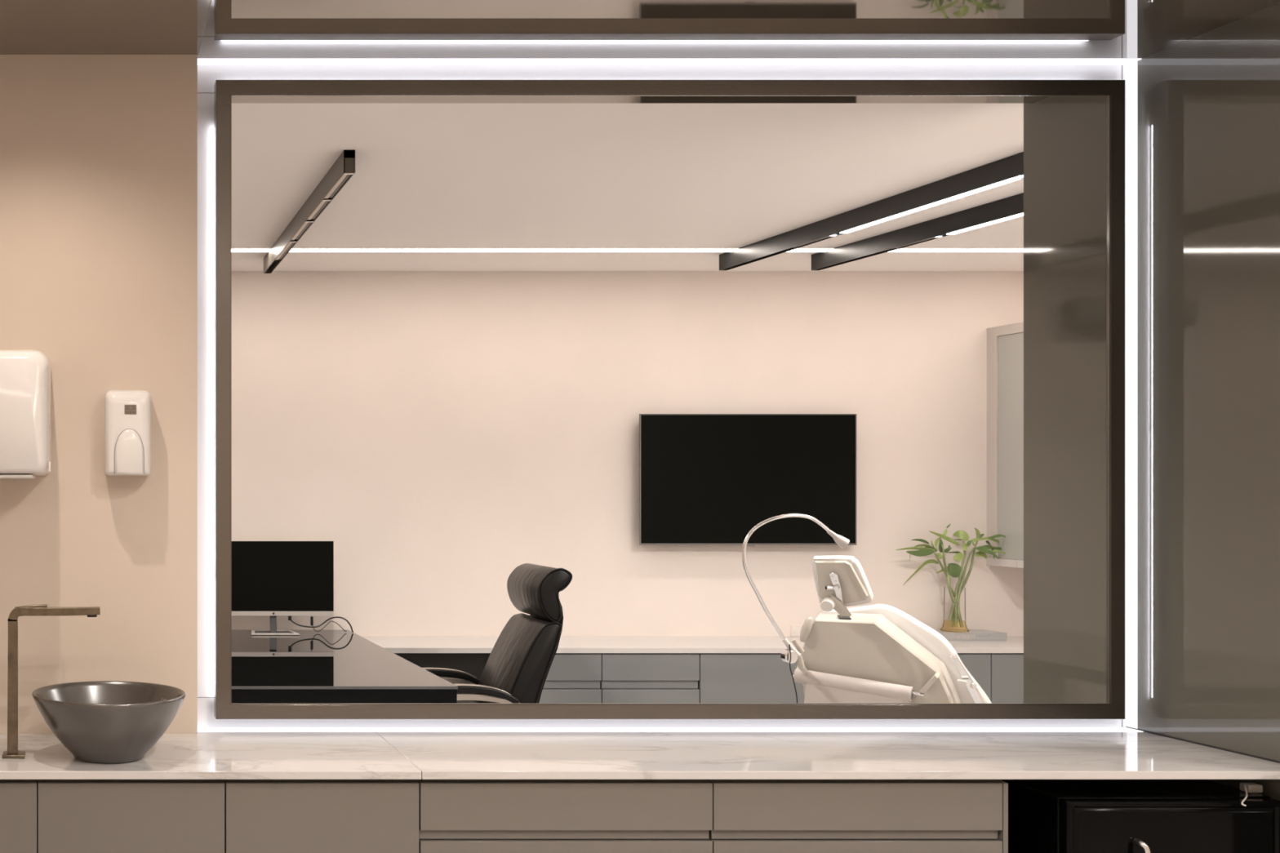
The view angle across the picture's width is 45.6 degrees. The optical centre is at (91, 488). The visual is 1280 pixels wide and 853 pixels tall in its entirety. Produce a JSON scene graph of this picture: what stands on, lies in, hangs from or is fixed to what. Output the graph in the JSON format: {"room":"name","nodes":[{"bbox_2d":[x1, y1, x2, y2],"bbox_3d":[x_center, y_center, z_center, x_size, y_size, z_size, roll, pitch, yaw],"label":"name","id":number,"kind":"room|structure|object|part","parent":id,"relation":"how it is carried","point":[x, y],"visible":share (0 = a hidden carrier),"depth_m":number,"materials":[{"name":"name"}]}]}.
{"room":"clinic treatment room","nodes":[
{"label":"clinic treatment room","id":0,"kind":"room"},
{"bbox_2d":[0,54,197,733],"bbox_3d":[-0.799,0.167,3.870,2.201,2.867,0.120,0,0,0],"label":"wall","id":1,"kind":"structure","parent":0,"point":[99,153],"depth_m":3.81,"materials":[{"name":"beige paint"}]},
{"bbox_2d":[0,349,51,478],"bbox_3d":[-0.256,-0.210,3.697,0.288,0.364,0.225,0,0,0],"label":"dispenser","id":2,"kind":"object","parent":1,"relation":"attached to","point":[25,375],"visible":1,"depth_m":3.58,"materials":[{"name":"white plastic"}]},
{"bbox_2d":[105,390,151,475],"bbox_3d":[0.102,-0.159,3.755,0.129,0.246,0.110,0,0,0],"label":"soap dispenser","id":3,"kind":"object","parent":1,"relation":"attached to","point":[127,412],"visible":1,"depth_m":3.71,"materials":[{"name":"white plastic"}]},
{"bbox_3d":[0.103,-0.102,3.707,0.081,0.128,0.014,0,0,0],"label":"push lever","id":4,"kind":"part","parent":3,"relation":"part of","materials":[{"name":"white plastic"}]},
{"bbox_3d":[0.107,-0.220,3.711,0.033,0.026,0.002,0,0,0],"label":"label plate","id":5,"kind":"part","parent":3,"relation":"part of","materials":[{"name":"brown"}]},
{"bbox_2d":[197,0,211,54],"bbox_3d":[0.302,-1.240,3.590,0.002,0.002,0.440,0,0,0],"label":"trim","id":6,"kind":"structure","parent":1,"relation":"attached to","point":[211,0],"depth_m":3.58,"materials":[{"name":"grey"}]},
{"bbox_2d":[231,271,1023,636],"bbox_3d":[2.150,0.166,7.830,8.100,2.868,0.100,0,0,0],"label":"wall","id":7,"kind":"structure","parent":0,"point":[449,433],"depth_m":7.78,"materials":[{"name":"beige paint"}]},
{"bbox_2d":[639,413,856,546],"bbox_3d":[3.790,-0.050,7.740,1.251,0.762,0.080,0,0,0],"label":"television","id":8,"kind":"object","parent":7,"relation":"attached to","point":[705,479],"visible":0.88,"depth_m":7.70,"materials":[{"name":"black"}]},
{"bbox_2d":[791,624,802,636],"bbox_3d":[4.131,0.829,7.775,0.110,0.070,0.008,0,0,0],"label":"wall socket","id":9,"kind":"object","parent":7,"relation":"attached to","point":[795,628],"visible":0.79,"depth_m":7.77,"materials":[{"name":"white plastic"}]},
{"bbox_2d":[792,627,798,633],"bbox_3d":[4.103,0.829,7.772,0.032,0.032,0.003,0,0,0],"label":"outlet","id":10,"kind":"object","parent":9,"relation":"attached to","point":[795,630],"depth_m":7.77,"materials":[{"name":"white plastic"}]},
{"bbox_2d":[986,321,1023,568],"bbox_3d":[5.685,-0.243,7.570,0.930,1.381,0.420,0,0,0],"label":"upper cabinet","id":11,"kind":"object","parent":7,"relation":"attached to","point":[1005,344],"visible":0.27,"depth_m":7.63,"materials":[{"name":"grey"}]},
{"bbox_3d":[5.231,-0.238,7.558,0.006,1.279,0.273,0,0,0],"label":"glass panel","id":12,"kind":"part","parent":11,"relation":"part of","materials":[{"name":"grey glass"}]},
{"bbox_2d":[0,0,1279,271],"bbox_3d":[2.150,-1.279,3.740,8.100,0.078,8.080,0,0,0],"label":"ceiling","id":13,"kind":"structure","parent":0,"point":[426,175],"depth_m":4.70,"materials":[{"name":"white paint"}]},
{"bbox_2d":[263,150,355,273],"bbox_3d":[0.964,-1.224,6.160,0.042,0.087,2.340,0,0,0],"label":"track light","id":14,"kind":"object","parent":13,"relation":"attached to","point":[343,169],"visible":1,"depth_m":5.73,"materials":[{"name":"brown metal"}]},
{"bbox_2d":[231,248,1023,252],"bbox_3d":[2.150,-1.265,7.070,8.000,0.006,0.100,0,0,0],"label":"recessed light","id":15,"kind":"object","parent":13,"relation":"in","point":[233,250],"visible":0.44,"depth_m":7.06,"materials":[{"name":"white paint"}]},
{"bbox_2d":[197,58,1141,65],"bbox_3d":[1.665,-1.240,3.872,2.725,0.004,0.054,0,0,0],"label":"recessed light","id":16,"kind":"object","parent":13,"relation":"in","point":[200,61],"visible":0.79,"depth_m":3.86,"materials":[{"name":"white plastic"}]},
{"bbox_2d":[719,151,1023,270],"bbox_3d":[3.486,-1.224,5.840,0.042,0.088,2.785,0,0,-3],"label":"track light","id":17,"kind":"object","parent":13,"relation":"attached to","point":[1009,169],"visible":0.59,"depth_m":5.82,"materials":[{"name":"black metal"}]},
{"bbox_2d":[840,175,1020,233],"bbox_3d":[3.497,-1.208,5.620,0.032,0.058,1.083,0,0,-3],"label":"diffuser","id":18,"kind":"object","parent":17,"relation":"attached to","point":[957,187],"depth_m":5.61,"materials":[{"name":"white plastic"}]},
{"bbox_2d":[811,192,1023,270],"bbox_3d":[4.004,-1.224,5.840,0.042,0.088,2.788,0,0,-3],"label":"track light","id":19,"kind":"object","parent":13,"relation":"attached to","point":[1010,207],"visible":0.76,"depth_m":6.33,"materials":[{"name":"black metal"}]},
{"bbox_2d":[946,213,1023,234],"bbox_3d":[4.016,-1.208,5.645,0.032,0.058,1.094,0,0,-3],"label":"diffuser","id":20,"kind":"object","parent":19,"relation":"attached to","point":[957,223],"depth_m":6.02,"materials":[{"name":"white plastic"}]},
{"bbox_2d":[197,65,1127,727],"bbox_3d":[1.665,0.167,3.907,2.727,2.867,0.026,0,0,0],"label":"wall","id":21,"kind":"structure","parent":0,"point":[207,75],"depth_m":3.90,"materials":[{"name":"white paint"}]},
{"bbox_2d":[213,80,1124,719],"bbox_3d":[1.671,-0.256,3.872,2.630,1.837,0.092,0,0,0],"label":"window","id":22,"kind":"structure","parent":21,"relation":"in","point":[1113,91],"depth_m":3.83,"materials":[{"name":"brown metal"}]},
{"bbox_2d":[1023,2,1279,800],"bbox_3d":[3.051,0.167,3.757,0.054,2.867,1.154,0,0,0],"label":"wall","id":23,"kind":"structure","parent":0,"point":[1208,103],"depth_m":3.73,"materials":[{"name":"brown glass"}]},
{"bbox_2d":[1127,61,1137,728],"bbox_3d":[3.028,-0.269,3.881,0.004,1.938,0.037,0,0,0],"label":"linear light","id":24,"kind":"object","parent":23,"relation":"attached to","point":[1131,68],"visible":1,"depth_m":3.88,"materials":[{"name":"white plastic"}]},
{"bbox_2d":[1240,782,1262,806],"bbox_3d":[2.947,0.778,3.410,0.166,0.042,0.044,0,0,-36],"label":"plug","id":25,"kind":"object","parent":23,"relation":"attached to","point":[1251,788],"visible":1,"depth_m":3.43,"materials":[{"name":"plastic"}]},
{"bbox_3d":[2.937,0.778,3.395,0.012,0.042,0.133,0,0,43],"label":"cord","id":26,"kind":"part","parent":25,"relation":"part of","materials":[{"name":"white plastic"}]},
{"bbox_3d":[2.150,1.625,3.740,8.100,0.050,8.080,0,0,0],"label":"floor","id":27,"kind":"structure","parent":0,"visible":0},
{"bbox_2d":[0,779,38,852],"bbox_3d":[-0.458,1.164,3.560,0.642,0.870,0.480,0,0,0],"label":"base cabinet","id":28,"kind":"object","parent":27,"relation":"on","point":[19,798],"visible":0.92,"depth_m":3.32,"materials":[{"name":"grey"}]},
{"bbox_2d":[38,779,224,852],"bbox_3d":[0.098,1.164,3.560,0.466,0.870,0.480,0,0,0],"label":"base cabinet","id":29,"kind":"object","parent":27,"relation":"on","point":[75,815],"visible":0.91,"depth_m":3.32,"materials":[{"name":"grey"}]},
{"bbox_2d":[224,779,418,852],"bbox_3d":[0.574,1.164,3.600,0.483,0.870,0.560,0,0,0],"label":"base cabinet","id":30,"kind":"object","parent":27,"relation":"on","point":[261,815],"visible":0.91,"depth_m":3.32,"materials":[{"name":"grey"}]},
{"bbox_2d":[0,732,421,779],"bbox_3d":[-0.542,0.711,3.600,2.716,0.021,0.600,0,0,0],"label":"countertop","id":31,"kind":"structure","parent":30,"relation":"on","point":[201,755],"depth_m":3.44,"materials":[{"name":"white stone"}]},
{"bbox_2d":[2,604,100,758],"bbox_3d":[-0.106,0.501,3.480,0.254,0.397,0.056,0,0,0],"label":"tap","id":32,"kind":"object","parent":31,"relation":"on","point":[12,752],"visible":1,"depth_m":3.47,"materials":[{"name":"brown metal"}]},
{"bbox_3d":[-0.204,0.695,3.480,0.058,0.009,0.056,0,0,0],"label":"plate","id":33,"kind":"part","parent":32,"relation":"part of","materials":[{"name":"brown metal"}]},
{"bbox_3d":[-0.160,0.306,3.480,0.086,0.007,0.024,0,0,0],"label":"lever","id":34,"kind":"part","parent":32,"relation":"part of","materials":[{"name":"brown metal"}]},
{"bbox_2d":[31,680,185,764],"bbox_3d":[0.043,0.615,3.470,0.399,0.170,0.399,0,0,0],"label":"vessel basin","id":35,"kind":"object","parent":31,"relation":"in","point":[103,722],"visible":1,"depth_m":3.36,"materials":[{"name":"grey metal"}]},
{"bbox_2d":[231,630,457,703],"bbox_3d":[0.962,1.211,6.662,1.123,0.775,2.226,0,0,0],"label":"office desk","id":36,"kind":"object","parent":27,"relation":"on","point":[310,666],"visible":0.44,"depth_m":5.98,"materials":[{"name":"black glass"}]},
{"bbox_2d":[231,541,333,635],"bbox_3d":[1.074,0.561,7.565,0.588,0.524,0.190,0,0,0],"label":"computer monitor","id":37,"kind":"object","parent":36,"relation":"on","point":[273,580],"visible":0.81,"depth_m":7.55,"materials":[{"name":"black"}]},
{"bbox_2d":[288,616,353,632],"bbox_3d":[1.304,0.769,7.594,0.374,0.106,0.012,0,0,-1],"label":"cable","id":38,"kind":"object","parent":36,"relation":"on","point":[289,617],"visible":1,"depth_m":7.59,"materials":[{"name":"black plastic"}]},
{"bbox_2d":[310,616,346,631],"bbox_3d":[1.349,0.769,7.608,0.212,0.099,0.016,0,0,-9],"label":"power cable","id":39,"kind":"object","parent":36,"relation":"on","point":[311,617],"visible":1,"depth_m":7.60,"materials":[{"name":"black plastic"}]},
{"bbox_3d":[0.961,1.218,5.569,1.118,0.762,0.032,0,0,0],"label":"panel","id":40,"kind":"part","parent":36,"relation":"part of","materials":[{"name":"black paint"}]},
{"bbox_2d":[394,653,490,701],"bbox_3d":[1.934,1.247,7.490,0.808,0.704,0.020,0,0,0],"label":"panel","id":41,"kind":"object","parent":27,"relation":"on","point":[473,664],"visible":0.02,"depth_m":7.48,"materials":[{"name":"black"}]},
{"bbox_2d":[422,563,572,703],"bbox_3d":[1.839,0.986,6.510,0.830,1.226,0.650,0,0,0],"label":"office chair","id":42,"kind":"object","parent":27,"relation":"on","point":[516,670],"visible":0.57,"depth_m":6.30,"materials":[{"name":"black leather"}]},
{"bbox_3d":[1.792,0.965,6.782,0.385,0.093,0.055,0,0,0],"label":"armrest","id":43,"kind":"part","parent":42,"relation":"part of","materials":[{"name":"black leather"}]},
{"bbox_3d":[1.805,1.042,6.782,0.470,0.159,0.039,0,0,0],"label":"arm frame","id":44,"kind":"part","parent":42,"relation":"part of","materials":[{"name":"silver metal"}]},
{"bbox_3d":[1.750,1.115,6.500,0.500,0.090,0.500,0,0,0],"label":"seat","id":45,"kind":"part","parent":42,"relation":"part of","materials":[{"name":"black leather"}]},
{"bbox_3d":[1.792,0.965,6.218,0.385,0.093,0.055,0,0,0],"label":"armrest","id":46,"kind":"part","parent":42,"relation":"part of","materials":[{"name":"black leather"}]},
{"bbox_3d":[1.805,1.042,6.218,0.470,0.159,0.039,0,0,0],"label":"arm frame","id":47,"kind":"part","parent":42,"relation":"part of","materials":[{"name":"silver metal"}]},
{"bbox_3d":[2.056,0.901,6.500,0.288,0.541,0.500,0,0,0],"label":"backrest","id":48,"kind":"part","parent":42,"relation":"part of","materials":[{"name":"black leather"}]},
{"bbox_2d":[417,778,712,852],"bbox_3d":[1.182,1.164,3.600,0.729,0.870,0.560,0,0,0],"label":"base cabinet","id":49,"kind":"object","parent":27,"relation":"on","point":[455,815],"visible":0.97,"depth_m":3.32,"materials":[{"name":"grey"}]},
{"bbox_3d":[1.182,1.019,3.329,0.727,0.280,0.018,0,0,0],"label":"drawer","id":50,"kind":"part","parent":49,"relation":"part of","materials":[{"name":"grey paint"}]},
{"bbox_3d":[1.182,0.793,3.329,0.727,0.118,0.018,0,0,0],"label":"drawer","id":51,"kind":"part","parent":49,"relation":"part of","materials":[{"name":"grey paint"}]},
{"bbox_2d":[376,732,1279,779],"bbox_3d":[1.922,0.711,3.600,2.210,0.021,0.600,0,0,0],"label":"countertop","id":52,"kind":"structure","parent":49,"relation":"on","point":[437,755],"depth_m":3.50,"materials":[{"name":"white stone"}]},
{"bbox_2d":[197,727,1143,732],"bbox_3d":[1.664,0.700,3.867,2.724,0.001,0.064,0,0,0],"label":"linear light","id":53,"kind":"object","parent":52,"relation":"on","point":[199,729],"visible":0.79,"depth_m":3.87,"materials":[{"name":"white plastic"}]},
{"bbox_2d":[538,653,601,703],"bbox_3d":[2.555,1.247,7.501,0.428,0.704,0.518,0,0,0],"label":"sideboard","id":54,"kind":"object","parent":27,"relation":"on","point":[571,677],"visible":0.25,"depth_m":7.24,"materials":[{"name":"grey"}]},
{"bbox_3d":[2.555,1.232,7.251,0.426,0.280,0.018,0,0,0],"label":"drawer","id":55,"kind":"part","parent":54,"relation":"part of","materials":[{"name":"grey paint"}]},
{"bbox_3d":[2.555,0.972,7.251,0.426,0.144,0.018,0,0,0],"label":"drawer","id":56,"kind":"part","parent":54,"relation":"part of","materials":[{"name":"grey paint"}]},
{"bbox_2d":[600,653,699,703],"bbox_3d":[3.036,1.247,7.501,0.530,0.704,0.518,0,0,0],"label":"sideboard","id":57,"kind":"object","parent":27,"relation":"on","point":[626,677],"visible":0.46,"depth_m":7.24,"materials":[{"name":"grey"}]},
{"bbox_3d":[3.036,1.232,7.251,0.527,0.280,0.018,0,0,0],"label":"drawer","id":58,"kind":"part","parent":57,"relation":"part of","materials":[{"name":"grey paint"}]},
{"bbox_3d":[3.036,0.972,7.251,0.527,0.144,0.018,0,0,0],"label":"drawer","id":59,"kind":"part","parent":57,"relation":"part of","materials":[{"name":"grey paint"}]},
{"bbox_2d":[697,653,804,703],"bbox_3d":[3.701,1.247,7.501,0.796,0.704,0.518,0,0,0],"label":"sideboard","id":60,"kind":"object","parent":27,"relation":"on","point":[724,677],"visible":0.22,"depth_m":7.24,"materials":[{"name":"grey"}]},
{"bbox_2d":[362,636,1023,653],"bbox_3d":[3.849,0.879,7.505,4.699,0.030,0.550,0,0,0],"label":"countertop","id":61,"kind":"structure","parent":60,"relation":"on","point":[393,644],"depth_m":7.35,"materials":[{"name":"grey stone"}]},
{"bbox_2d":[934,629,1007,640],"bbox_3d":[4.989,0.843,7.670,0.418,0.042,0.195,0,0,0],"label":"book","id":62,"kind":"object","parent":61,"relation":"on","point":[973,634],"visible":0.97,"depth_m":7.57,"materials":[{"name":"beige paper"}]},
{"bbox_2d":[940,586,968,632],"bbox_3d":[4.956,0.693,7.660,0.138,0.255,0.138,0,0,0],"label":"glass vase","id":63,"kind":"object","parent":62,"relation":"on","point":[944,630],"visible":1,"depth_m":7.66,"materials":[{"name":"clear glass"}]},
{"bbox_2d":[896,524,1005,627],"bbox_3d":[4.958,0.500,7.663,0.727,0.596,0.135,0,0,0],"label":"plant","id":64,"kind":"object","parent":63,"relation":"in","point":[955,571],"visible":0.99,"depth_m":7.65,"materials":[{"name":"green plant"}]},
{"bbox_2d":[709,779,1008,852],"bbox_3d":[1.914,1.164,3.600,0.733,0.870,0.560,0,0,0],"label":"base cabinet","id":65,"kind":"object","parent":27,"relation":"on","point":[749,815],"visible":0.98,"depth_m":3.32,"materials":[{"name":"grey"}]},
{"bbox_3d":[1.908,1.019,3.329,0.719,0.280,0.018,0,0,0],"label":"drawer","id":66,"kind":"part","parent":65,"relation":"part of","materials":[{"name":"grey paint"}]},
{"bbox_3d":[1.908,0.793,3.329,0.719,0.118,0.018,0,0,0],"label":"drawer","id":67,"kind":"part","parent":65,"relation":"part of","materials":[{"name":"grey paint"}]},
{"bbox_3d":[2.275,1.117,3.329,0.012,0.766,0.019,0,0,0],"label":"panel","id":68,"kind":"part","parent":65,"relation":"part of","materials":[{"name":"grey paint"}]},
{"bbox_2d":[792,555,991,703],"bbox_3d":[3.570,0.931,5.644,1.586,1.335,0.738,0,0,-43],"label":"dental chair","id":69,"kind":"object","parent":27,"relation":"on","point":[878,642],"visible":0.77,"depth_m":5.27,"materials":[{"name":"beige"}]},
{"bbox_2d":[742,513,849,703],"bbox_3d":[2.743,0.536,5.327,0.415,0.876,0.319,0,0,0],"label":"gooseneck lamp","id":70,"kind":"object","parent":69,"relation":"attached to","point":[791,655],"visible":0.94,"depth_m":5.19,"materials":[{"name":"silver metal"}]},
{"bbox_3d":[2.727,0.622,5.200,0.071,0.079,0.026,0,0,0],"label":"swivel arm","id":71,"kind":"part","parent":70,"relation":"part of","materials":[{"name":"white plastic"}]},
{"bbox_3d":[2.720,0.790,5.170,0.035,0.370,0.004,0,0,0],"label":"lamp cord","id":72,"kind":"part","parent":70,"relation":"part of","materials":[{"name":"black plastic"}]},
{"bbox_3d":[2.752,0.614,5.200,0.049,0.058,0.020,0,0,0],"label":"clamp lever","id":73,"kind":"part","parent":70,"relation":"part of","materials":[{"name":"beige"}]},
{"bbox_3d":[2.896,0.456,5.246,0.048,0.055,0.059,0,0,40],"label":"lock knob","id":74,"kind":"part","parent":69,"relation":"part of","materials":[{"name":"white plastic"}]},
{"bbox_3d":[2.944,0.459,5.238,0.069,0.087,0.032,0,0,26],"label":"headrest stem","id":75,"kind":"part","parent":69,"relation":"part of","materials":[{"name":"beige"}]},
{"bbox_3d":[2.942,0.366,5.232,0.178,0.169,0.058,0,0,41],"label":"headrest panel","id":76,"kind":"part","parent":69,"relation":"part of","materials":[{"name":"beige"}]},
{"bbox_2d":[793,668,913,703],"bbox_3d":[3.041,0.850,5.333,0.418,0.223,0.060,0,0,41],"label":"armrest","id":77,"kind":"object","parent":69,"relation":"on","point":[820,687],"visible":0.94,"depth_m":5.33,"materials":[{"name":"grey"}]},
{"bbox_3d":[3.247,0.751,5.166,0.053,0.087,0.077,0,0,-32],"label":"roll arm","id":78,"kind":"part","parent":69,"relation":"part of","materials":[{"name":"beige"}]},
{"bbox_3d":[3.398,0.774,5.150,0.152,0.269,0.030,0,0,13],"label":"rail","id":79,"kind":"part","parent":69,"relation":"part of","materials":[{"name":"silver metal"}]},
{"bbox_2d":[956,653,991,701],"bbox_3d":[4.493,1.247,7.501,0.783,0.704,0.518,0,0,0],"label":"sideboard","id":80,"kind":"object","parent":27,"relation":"on","point":[978,664],"visible":0.16,"depth_m":7.24,"materials":[{"name":"grey"}]},
{"bbox_2d":[988,653,1023,703],"bbox_3d":[5.318,1.247,7.501,0.863,0.704,0.518,0,0,0],"label":"sideboard","id":81,"kind":"object","parent":27,"relation":"on","point":[1006,668],"visible":0.16,"depth_m":7.24,"materials":[{"name":"grey"}]},
{"bbox_2d":[1002,779,1279,852],"bbox_3d":[2.732,1.192,3.591,0.547,0.814,0.537,0,0,0],"label":"mini fridge","id":82,"kind":"object","parent":27,"relation":"on","point":[1045,815],"visible":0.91,"depth_m":3.36,"materials":[{"name":"black paint"}]},
{"bbox_3d":[2.632,0.951,3.342,0.025,0.141,0.040,0,0,0],"label":"handle","id":83,"kind":"part","parent":82,"relation":"part of","materials":[{"name":"silver metal"}]},
{"bbox_3d":[2.732,1.149,3.376,0.543,0.721,0.031,0,0,0],"label":"door","id":84,"kind":"part","parent":82,"relation":"part of","materials":[{"name":"black paint"}]}
]}

